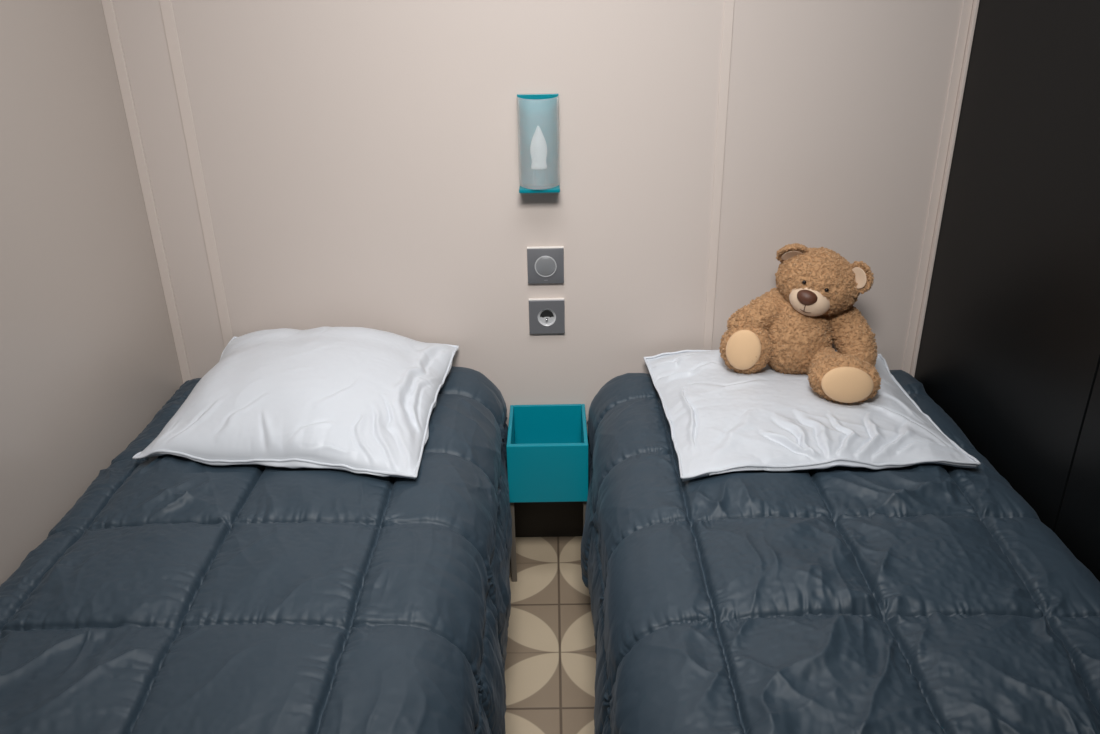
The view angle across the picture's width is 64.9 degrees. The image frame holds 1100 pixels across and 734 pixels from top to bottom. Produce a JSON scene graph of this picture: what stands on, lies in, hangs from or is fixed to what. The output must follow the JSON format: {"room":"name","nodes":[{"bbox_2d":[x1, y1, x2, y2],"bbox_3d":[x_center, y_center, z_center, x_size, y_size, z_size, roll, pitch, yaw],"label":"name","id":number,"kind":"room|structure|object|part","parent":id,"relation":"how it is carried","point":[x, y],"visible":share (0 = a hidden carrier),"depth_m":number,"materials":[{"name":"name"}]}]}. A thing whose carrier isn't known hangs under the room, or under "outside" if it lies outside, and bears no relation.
{"room":"bedroom","nodes":[
{"label":"bedroom","id":0,"kind":"room"},
{"bbox_2d":[0,0,182,584],"bbox_3d":[-0.915,0.117,0.468,0.050,2.100,3.000,-1,24,0],"label":"wall","id":1,"kind":"structure","parent":0,"point":[89,359],"depth_m":1.58,"materials":[{"name":"beige paint"}]},
{"bbox_2d":[113,0,962,434],"bbox_3d":[-0.017,-0.529,1.850,1.848,2.100,0.050,-1,24,0],"label":"wall","id":2,"kind":"structure","parent":0,"point":[359,159],"depth_m":1.86,"materials":[{"name":"beige paint"}]},
{"bbox_2d":[101,0,191,383],"bbox_3d":[-0.880,-0.503,1.830,0.021,2.100,0.006,-1,24,0],"label":"trim","id":3,"kind":"structure","parent":2,"relation":"attached to","point":[108,6],"depth_m":1.87,"materials":[{"name":"beige"}]},
{"bbox_2d":[159,0,232,347],"bbox_3d":[-0.765,-0.506,1.831,0.024,2.100,0.003,-1,24,0],"label":"trim","id":4,"kind":"structure","parent":2,"relation":"attached to","point":[165,5],"depth_m":1.86,"materials":[{"name":"beige"}]},
{"bbox_2d":[517,93,559,192],"bbox_3d":[-0.024,-0.467,1.812,0.088,0.195,0.069,-1,24,0],"label":"wall lamp","id":5,"kind":"object","parent":2,"relation":"attached to","point":[537,114],"visible":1,"depth_m":1.79,"materials":[{"name":"teal glass"}]},
{"bbox_3d":[-0.024,-0.480,1.840,0.087,0.195,0.008,-1,24,0],"label":"plate","id":6,"kind":"part","parent":5,"relation":"part of","materials":[{"name":"teal plastic"}]},
{"bbox_2d":[527,246,563,283],"bbox_3d":[-0.010,-0.229,1.950,0.083,0.084,0.015,-1,24,0],"label":"light switch","id":7,"kind":"object","parent":2,"relation":"attached to","point":[545,264],"visible":1,"depth_m":1.94,"materials":[{"name":"grey plastic"}]},
{"bbox_2d":[528,298,564,333],"bbox_3d":[-0.007,-0.117,2.000,0.083,0.084,0.017,-1,24,0],"label":"power socket","id":8,"kind":"object","parent":2,"relation":"attached to","point":[546,315],"visible":1,"depth_m":2.00,"materials":[{"name":"grey plastic"}]},
{"bbox_2d":[514,502,582,536],"bbox_3d":[-0.001,0.337,2.210,1.748,0.225,0.012,-1,24,0],"label":"baseboard","id":9,"kind":"structure","parent":2,"relation":"attached to","point":[532,519],"depth_m":2.23,"materials":[{"name":"black wood"}]},
{"bbox_2d":[703,0,733,349],"bbox_3d":[0.363,-0.524,1.823,0.020,2.100,0.003,-1,24,0],"label":"trim","id":10,"kind":"structure","parent":2,"relation":"attached to","point":[728,4],"depth_m":1.86,"materials":[{"name":"beige"}]},
{"bbox_2d":[902,0,979,376],"bbox_3d":[0.840,-0.531,1.820,0.020,2.100,0.004,-1,24,0],"label":"trim","id":11,"kind":"structure","parent":2,"relation":"attached to","point":[966,9],"depth_m":1.87,"materials":[{"name":"beige"}]},
{"bbox_2d":[519,184,559,192],"bbox_3d":[-0.022,-0.383,1.852,0.087,0.008,0.052,-1,24,0],"label":"lamp base","id":12,"kind":"object","parent":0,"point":[523,188],"depth_m":1.83,"materials":[{"name":"teal plastic"}]},
{"bbox_2d":[505,536,595,733],"bbox_3d":[0.002,1.081,0.907,1.848,0.050,3.100,-1,24,0],"label":"floor","id":13,"kind":"structure","parent":0,"point":[550,662],"depth_m":1.89,"materials":[{"name":"beige tile"}]},
{"bbox_2d":[506,404,587,581],"bbox_3d":[-0.003,0.307,2.085,0.186,0.384,0.204,-1,24,0],"label":"nightstand","id":14,"kind":"object","parent":13,"relation":"on","point":[547,445],"visible":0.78,"depth_m":1.96,"materials":[{"name":"teal paint"}]},
{"bbox_3d":[-0.088,0.411,2.041,0.013,0.233,0.006,-1,24,0],"label":"leg","id":15,"kind":"part","parent":14,"relation":"part of","materials":[{"name":"grey metal"}]},
{"bbox_3d":[-0.005,0.239,1.949,0.182,0.148,0.012,-1,24,0],"label":"panel","id":16,"kind":"part","parent":14,"relation":"part of","materials":[{"name":"teal paint"}]},
{"bbox_3d":[0.085,0.408,2.040,0.013,0.233,0.006,-1,24,0],"label":"leg","id":17,"kind":"part","parent":14,"relation":"part of","materials":[{"name":"grey metal"}]},
{"bbox_3d":[-0.490,0.720,1.347,0.710,0.260,1.840,-1,24,0],"label":"frame","id":18,"kind":"object","parent":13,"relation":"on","visible":0},
{"bbox_3d":[-0.493,0.514,1.250,0.710,0.194,1.835,-1,24,0],"label":"mattress","id":19,"kind":"object","parent":18,"relation":"on","visible":0},
{"bbox_2d":[0,366,511,733],"bbox_3d":[-0.473,0.566,1.272,0.799,0.445,1.914,-1,24,0],"label":"quilt","id":20,"kind":"object","parent":19,"relation":"on","point":[176,594],"visible":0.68,"depth_m":1.30,"materials":[{"name":"blue fabric"}]},
{"bbox_2d":[133,326,458,478],"bbox_3d":[-0.502,0.054,1.777,0.577,0.144,0.526,-1,24,0],"label":"pillow","id":21,"kind":"object","parent":20,"relation":"on","point":[360,400],"visible":1,"depth_m":1.68,"materials":[{"name":"white fabric"}]},
{"bbox_3d":[0.494,0.704,1.340,0.698,0.260,1.840,-1,24,0],"label":"frame","id":22,"kind":"object","parent":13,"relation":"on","visible":0},
{"bbox_3d":[0.491,0.506,1.247,0.698,0.176,1.835,-1,24,0],"label":"mattress","id":23,"kind":"object","parent":22,"relation":"on","visible":0},
{"bbox_2d":[581,370,1099,733],"bbox_3d":[0.466,0.560,1.272,0.802,0.441,1.911,-1,24,0],"label":"quilt","id":24,"kind":"object","parent":23,"relation":"on","point":[925,598],"visible":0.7,"depth_m":1.30,"materials":[{"name":"blue fabric"}]},
{"bbox_2d":[643,349,980,480],"bbox_3d":[0.507,0.079,1.798,0.578,0.081,0.526,-1,24,0],"label":"pillow","id":25,"kind":"object","parent":24,"relation":"on","point":[721,419],"visible":0.8,"depth_m":1.68,"materials":[{"name":"white fabric"}]},
{"bbox_2d":[719,243,880,404],"bbox_3d":[0.555,-0.103,1.809,0.341,0.292,0.255,20,32,38],"label":"teddy bear","id":26,"kind":"object","parent":25,"relation":"on","point":[792,327],"visible":1,"depth_m":1.80},
{"bbox_3d":[0.452,-0.046,1.866,0.173,0.119,0.105,-9,25,-16],"label":"leg","id":27,"kind":"part","parent":26,"relation":"part of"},
{"bbox_3d":[0.459,-0.111,1.859,0.159,0.110,0.083,-9,26,-17],"label":"arm","id":28,"kind":"part","parent":26,"relation":"part of"},
{"bbox_3d":[0.591,0.000,1.792,0.144,0.103,0.213,-1,24,0],"label":"leg","id":29,"kind":"part","parent":26,"relation":"part of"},
{"bbox_3d":[0.638,-0.070,1.851,0.093,0.160,0.154,-15,28,-27],"label":"arm","id":30,"kind":"part","parent":26,"relation":"part of"},
{"bbox_2d":[914,0,1099,581],"bbox_3d":[0.883,0.088,0.456,0.050,2.100,3.000,-1,24,0],"label":"wall","id":31,"kind":"structure","parent":0,"point":[1009,349],"depth_m":1.55,"materials":[{"name":"black"}]}
]}

